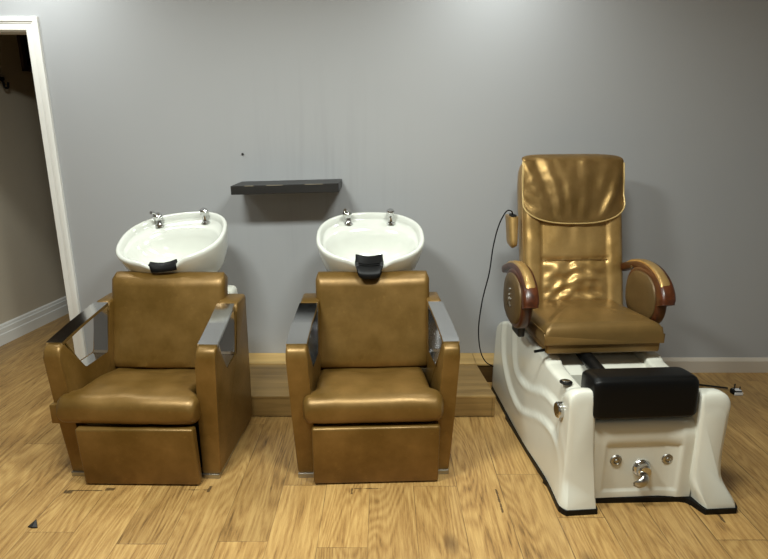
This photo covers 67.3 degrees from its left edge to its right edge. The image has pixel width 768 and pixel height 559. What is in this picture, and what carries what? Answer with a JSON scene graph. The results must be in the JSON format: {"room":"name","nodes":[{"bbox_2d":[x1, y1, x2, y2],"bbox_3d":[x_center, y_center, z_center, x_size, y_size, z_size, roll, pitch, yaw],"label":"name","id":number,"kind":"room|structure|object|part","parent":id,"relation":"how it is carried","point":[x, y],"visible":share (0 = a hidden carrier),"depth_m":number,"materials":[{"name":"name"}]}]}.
{"room":"salon","nodes":[
{"label":"salon","id":0,"kind":"room"},
{"bbox_2d":[0,35,65,323],"bbox_3d":[-2.646,-1.142,5.156,0.099,2.600,3.492,2,15,7],"label":"wall","id":1,"kind":"structure","parent":0,"point":[31,274],"depth_m":4.34,"materials":[{"name":"paint"}]},
{"bbox_2d":[0,77,9,88],"bbox_3d":[-2.707,-1.320,3.832,0.098,0.085,0.600,2,15,7],"label":"hook rail","id":2,"kind":"object","parent":1,"relation":"attached to","point":[1,78],"visible":1,"depth_m":4.05,"materials":[{"name":"metal"}]},
{"bbox_2d":[16,35,31,71],"bbox_3d":[-2.634,-1.870,4.556,0.026,0.480,0.700,2,15,7],"label":"hallway window","id":3,"kind":"structure","parent":1,"relation":"in","point":[22,41],"depth_m":4.28,"materials":[{"name":"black glass"}]},
{"bbox_3d":[-2.640,-1.870,4.557,0.012,0.400,0.620,2,15,7],"label":"pane","id":4,"kind":"part","parent":3,"relation":"part of","materials":[{"name":"black glass"}]},
{"bbox_2d":[0,296,68,345],"bbox_3d":[-2.610,0.095,5.285,0.024,0.145,3.079,2,15,7],"label":"baseboard","id":5,"kind":"structure","parent":1,"relation":"attached to","point":[19,326],"depth_m":4.45,"materials":[{"name":"white paint"}]},
{"bbox_2d":[0,0,767,356],"bbox_3d":[0.300,-0.675,3.438,7.800,2.600,0.110,0,15,0],"label":"wall","id":6,"kind":"structure","parent":0,"point":[429,112],"depth_m":3.33,"materials":[{"name":"grey paint"}]},
{"bbox_2d":[0,16,86,359],"bbox_3d":[-2.366,-0.436,3.491,0.932,2.112,0.134,0,15,0],"label":"door frame","id":7,"kind":"structure","parent":6,"relation":"in","point":[29,26],"depth_m":3.35,"materials":[{"name":"white paint"}]},
{"bbox_2d":[230,179,341,194],"bbox_3d":[-0.544,-0.529,3.285,0.592,0.049,0.263,-1,15,0],"label":"wall shelf","id":8,"kind":"object","parent":6,"relation":"attached to","point":[319,185],"visible":1,"depth_m":3.16,"materials":[{"name":"black wood"}]},
{"bbox_2d":[662,357,767,372],"bbox_3d":[2.000,0.549,3.704,2.400,0.098,0.019,0,15,0],"label":"baseboard","id":9,"kind":"structure","parent":6,"relation":"attached to","point":[691,364],"depth_m":3.69,"materials":[{"name":"beige paint"}]},
{"bbox_2d":[0,313,767,558],"bbox_3d":[0.300,0.864,2.825,7.800,0.050,11.400,0,15,0],"label":"floor","id":10,"kind":"structure","parent":0,"point":[492,502],"depth_m":2.40,"materials":[{"name":"brown wood"}]},
{"bbox_2d":[28,520,37,527],"bbox_3d":[-1.397,0.975,2.291,0.034,0.015,0.043,-10,18,-32],"label":"flake","id":11,"kind":"object","parent":10,"relation":"on","point":[33,524],"visible":1,"depth_m":2.29,"materials":[{"name":"metal"}]},
{"bbox_2d":[43,207,252,484],"bbox_3d":[-1.066,0.252,2.873,0.742,1.106,1.018,0,15,2],"label":"chair","id":12,"kind":"object","parent":10,"relation":"on","point":[162,395],"visible":1,"depth_m":2.69,"materials":[{"name":"brown leather"}]},
{"bbox_3d":[-1.377,0.813,2.878,0.069,0.022,0.538,0,15,2],"label":"foot plate","id":13,"kind":"part","parent":12,"relation":"part of","materials":[{"name":"metal"}]},
{"bbox_3d":[-1.391,0.470,2.781,0.102,0.690,0.566,0,15,2],"label":"arm panel","id":14,"kind":"part","parent":12,"relation":"part of","materials":[{"name":"brown leather"}]},
{"bbox_3d":[-1.098,0.508,2.670,0.612,0.139,0.473,0,15,2],"label":"seat","id":15,"kind":"part","parent":12,"relation":"part of","materials":[{"name":"brown leather"}]},
{"bbox_3d":[-1.078,0.673,2.832,0.510,0.255,0.455,0,15,2],"label":"frame","id":16,"kind":"part","parent":12,"relation":"part of","materials":[{"name":"leather"}]},
{"bbox_3d":[-1.073,0.206,2.895,0.568,0.472,0.204,0,15,2],"label":"backrest","id":17,"kind":"part","parent":12,"relation":"part of","materials":[{"name":"brown leather"}]},
{"bbox_2d":[116,207,227,272],"bbox_3d":[-1.107,-0.160,3.050,0.565,0.404,0.460,0,15,0],"label":"basin","id":18,"kind":"object","parent":12,"relation":"in","point":[196,241],"depth_m":3.11,"materials":[{"name":"white ceramic"}]},
{"bbox_3d":[-0.759,0.475,2.762,0.116,0.690,0.566,0,15,2],"label":"arm panel","id":19,"kind":"part","parent":12,"relation":"part of","materials":[{"name":"brown leather"}]},
{"bbox_3d":[-0.773,0.818,2.860,0.083,0.022,0.538,0,15,2],"label":"foot plate","id":20,"kind":"part","parent":12,"relation":"part of","materials":[{"name":"metal"}]},
{"bbox_2d":[249,353,493,381],"bbox_3d":[-0.330,0.554,3.627,2.260,0.129,0.169,0,15,0],"label":"wooden board","id":21,"kind":"object","parent":10,"relation":"on","point":[486,370],"visible":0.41,"depth_m":3.59,"materials":[{"name":"brown wood"}]},
{"bbox_2d":[286,208,459,483],"bbox_3d":[-0.063,0.249,2.886,0.745,1.106,1.010,-1,15,-2],"label":"chair","id":22,"kind":"object","parent":10,"relation":"on","point":[373,354],"visible":1,"depth_m":2.69,"materials":[{"name":"brown leather"}]},
{"bbox_3d":[-0.369,0.473,2.769,0.120,0.690,0.566,-1,15,-2],"label":"arm panel","id":23,"kind":"part","parent":22,"relation":"part of","materials":[{"name":"brown leather"}]},
{"bbox_3d":[-0.355,0.816,2.867,0.087,0.022,0.538,-1,15,-2],"label":"foot plate","id":24,"kind":"part","parent":22,"relation":"part of","materials":[{"name":"metal"}]},
{"bbox_2d":[316,208,424,278],"bbox_3d":[-0.071,-0.157,3.034,0.567,0.399,0.514,0,15,0],"label":"basin","id":25,"kind":"object","parent":22,"relation":"in","point":[360,245],"depth_m":3.11,"materials":[{"name":"white ceramic"}]},
{"bbox_3d":[-0.056,0.203,2.906,0.568,0.472,0.204,-1,15,-2],"label":"backrest","id":26,"kind":"part","parent":22,"relation":"part of","materials":[{"name":"brown leather"}]},
{"bbox_3d":[-0.053,0.507,2.680,0.612,0.136,0.471,-1,15,-2],"label":"seat","id":27,"kind":"part","parent":22,"relation":"part of","materials":[{"name":"brown leather"}]},
{"bbox_3d":[-0.048,0.671,2.842,0.510,0.255,0.455,-1,15,-2],"label":"frame","id":28,"kind":"part","parent":22,"relation":"part of","materials":[{"name":"metal"}]},
{"bbox_3d":[0.265,0.467,2.795,0.102,0.690,0.566,-1,15,-2],"label":"arm panel","id":29,"kind":"part","parent":22,"relation":"part of","materials":[{"name":"brown leather"}]},
{"bbox_3d":[0.250,0.809,2.892,0.069,0.022,0.538,-1,15,-2],"label":"foot plate","id":30,"kind":"part","parent":22,"relation":"part of","materials":[{"name":"metal"}]},
{"bbox_2d":[250,364,495,415],"bbox_3d":[-0.408,0.633,3.337,2.023,0.120,0.428,0,15,0],"label":"wooden platform","id":31,"kind":"object","parent":10,"relation":"on","point":[270,396],"visible":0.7,"depth_m":3.16,"materials":[{"name":"brown wood"}]},
{"bbox_2d":[478,154,736,515],"bbox_3d":[0.991,0.136,2.764,0.781,1.387,1.310,-2,15,-8],"label":"chair","id":32,"kind":"object","parent":10,"relation":"on","point":[580,381],"visible":1,"depth_m":2.62,"materials":[{"name":"brown leather"}]},
{"bbox_3d":[0.661,0.001,2.812,0.072,0.165,0.535,0,15,0],"label":"armrest","id":33,"kind":"part","parent":32,"relation":"part of","materials":[{"name":"brown leather"}]},
{"bbox_3d":[0.744,0.320,2.650,0.131,0.017,0.028,-8,17,-28],"label":"seat lever","id":34,"kind":"part","parent":32,"relation":"part of","materials":[{"name":"black metal"}]},
{"bbox_3d":[0.727,0.540,2.391,0.028,0.070,0.070,-1,15,-3],"label":"knob","id":35,"kind":"part","parent":32,"relation":"part of","materials":[{"name":"silver metal"}]},
{"bbox_3d":[1.004,-0.250,3.134,0.546,0.803,0.384,-1,15,-3],"label":"backrest","id":36,"kind":"part","parent":32,"relation":"part of","materials":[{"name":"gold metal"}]},
{"bbox_3d":[0.939,0.392,2.562,0.063,0.089,0.355,-1,15,-3],"label":"footrest arm","id":37,"kind":"part","parent":32,"relation":"part of","materials":[{"name":"black metal"}]},
{"bbox_3d":[0.983,0.237,2.904,0.530,0.050,0.575,-1,15,-3],"label":"seat frame","id":38,"kind":"part","parent":32,"relation":"part of","materials":[{"name":"gold metal"}]},
{"bbox_3d":[0.981,0.175,2.871,0.555,0.096,0.565,-1,15,-3],"label":"seat","id":39,"kind":"part","parent":32,"relation":"part of","materials":[{"name":"gold leather"}]},
{"bbox_3d":[1.057,0.829,2.363,0.065,0.063,0.032,-1,15,-3],"label":"lever","id":40,"kind":"part","parent":32,"relation":"part of","materials":[{"name":"metal"}]},
{"bbox_3d":[1.294,-0.009,2.850,0.073,0.165,0.536,0,15,1],"label":"armrest","id":41,"kind":"part","parent":32,"relation":"part of","materials":[{"name":"brown leather"}]},
{"bbox_2d":[699,384,742,394],"bbox_3d":[1.733,0.627,3.504,0.780,0.055,0.168,2,15,6],"label":"plug","id":42,"kind":"object","parent":10,"relation":"on","point":[735,391],"visible":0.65,"depth_m":3.41,"materials":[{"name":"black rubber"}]},
{"bbox_3d":[1.700,0.630,3.527,0.726,0.036,0.155,0,15,0],"label":"cord","id":43,"kind":"part","parent":42,"relation":"part of","materials":[{"name":"black rubber"}]}
]}

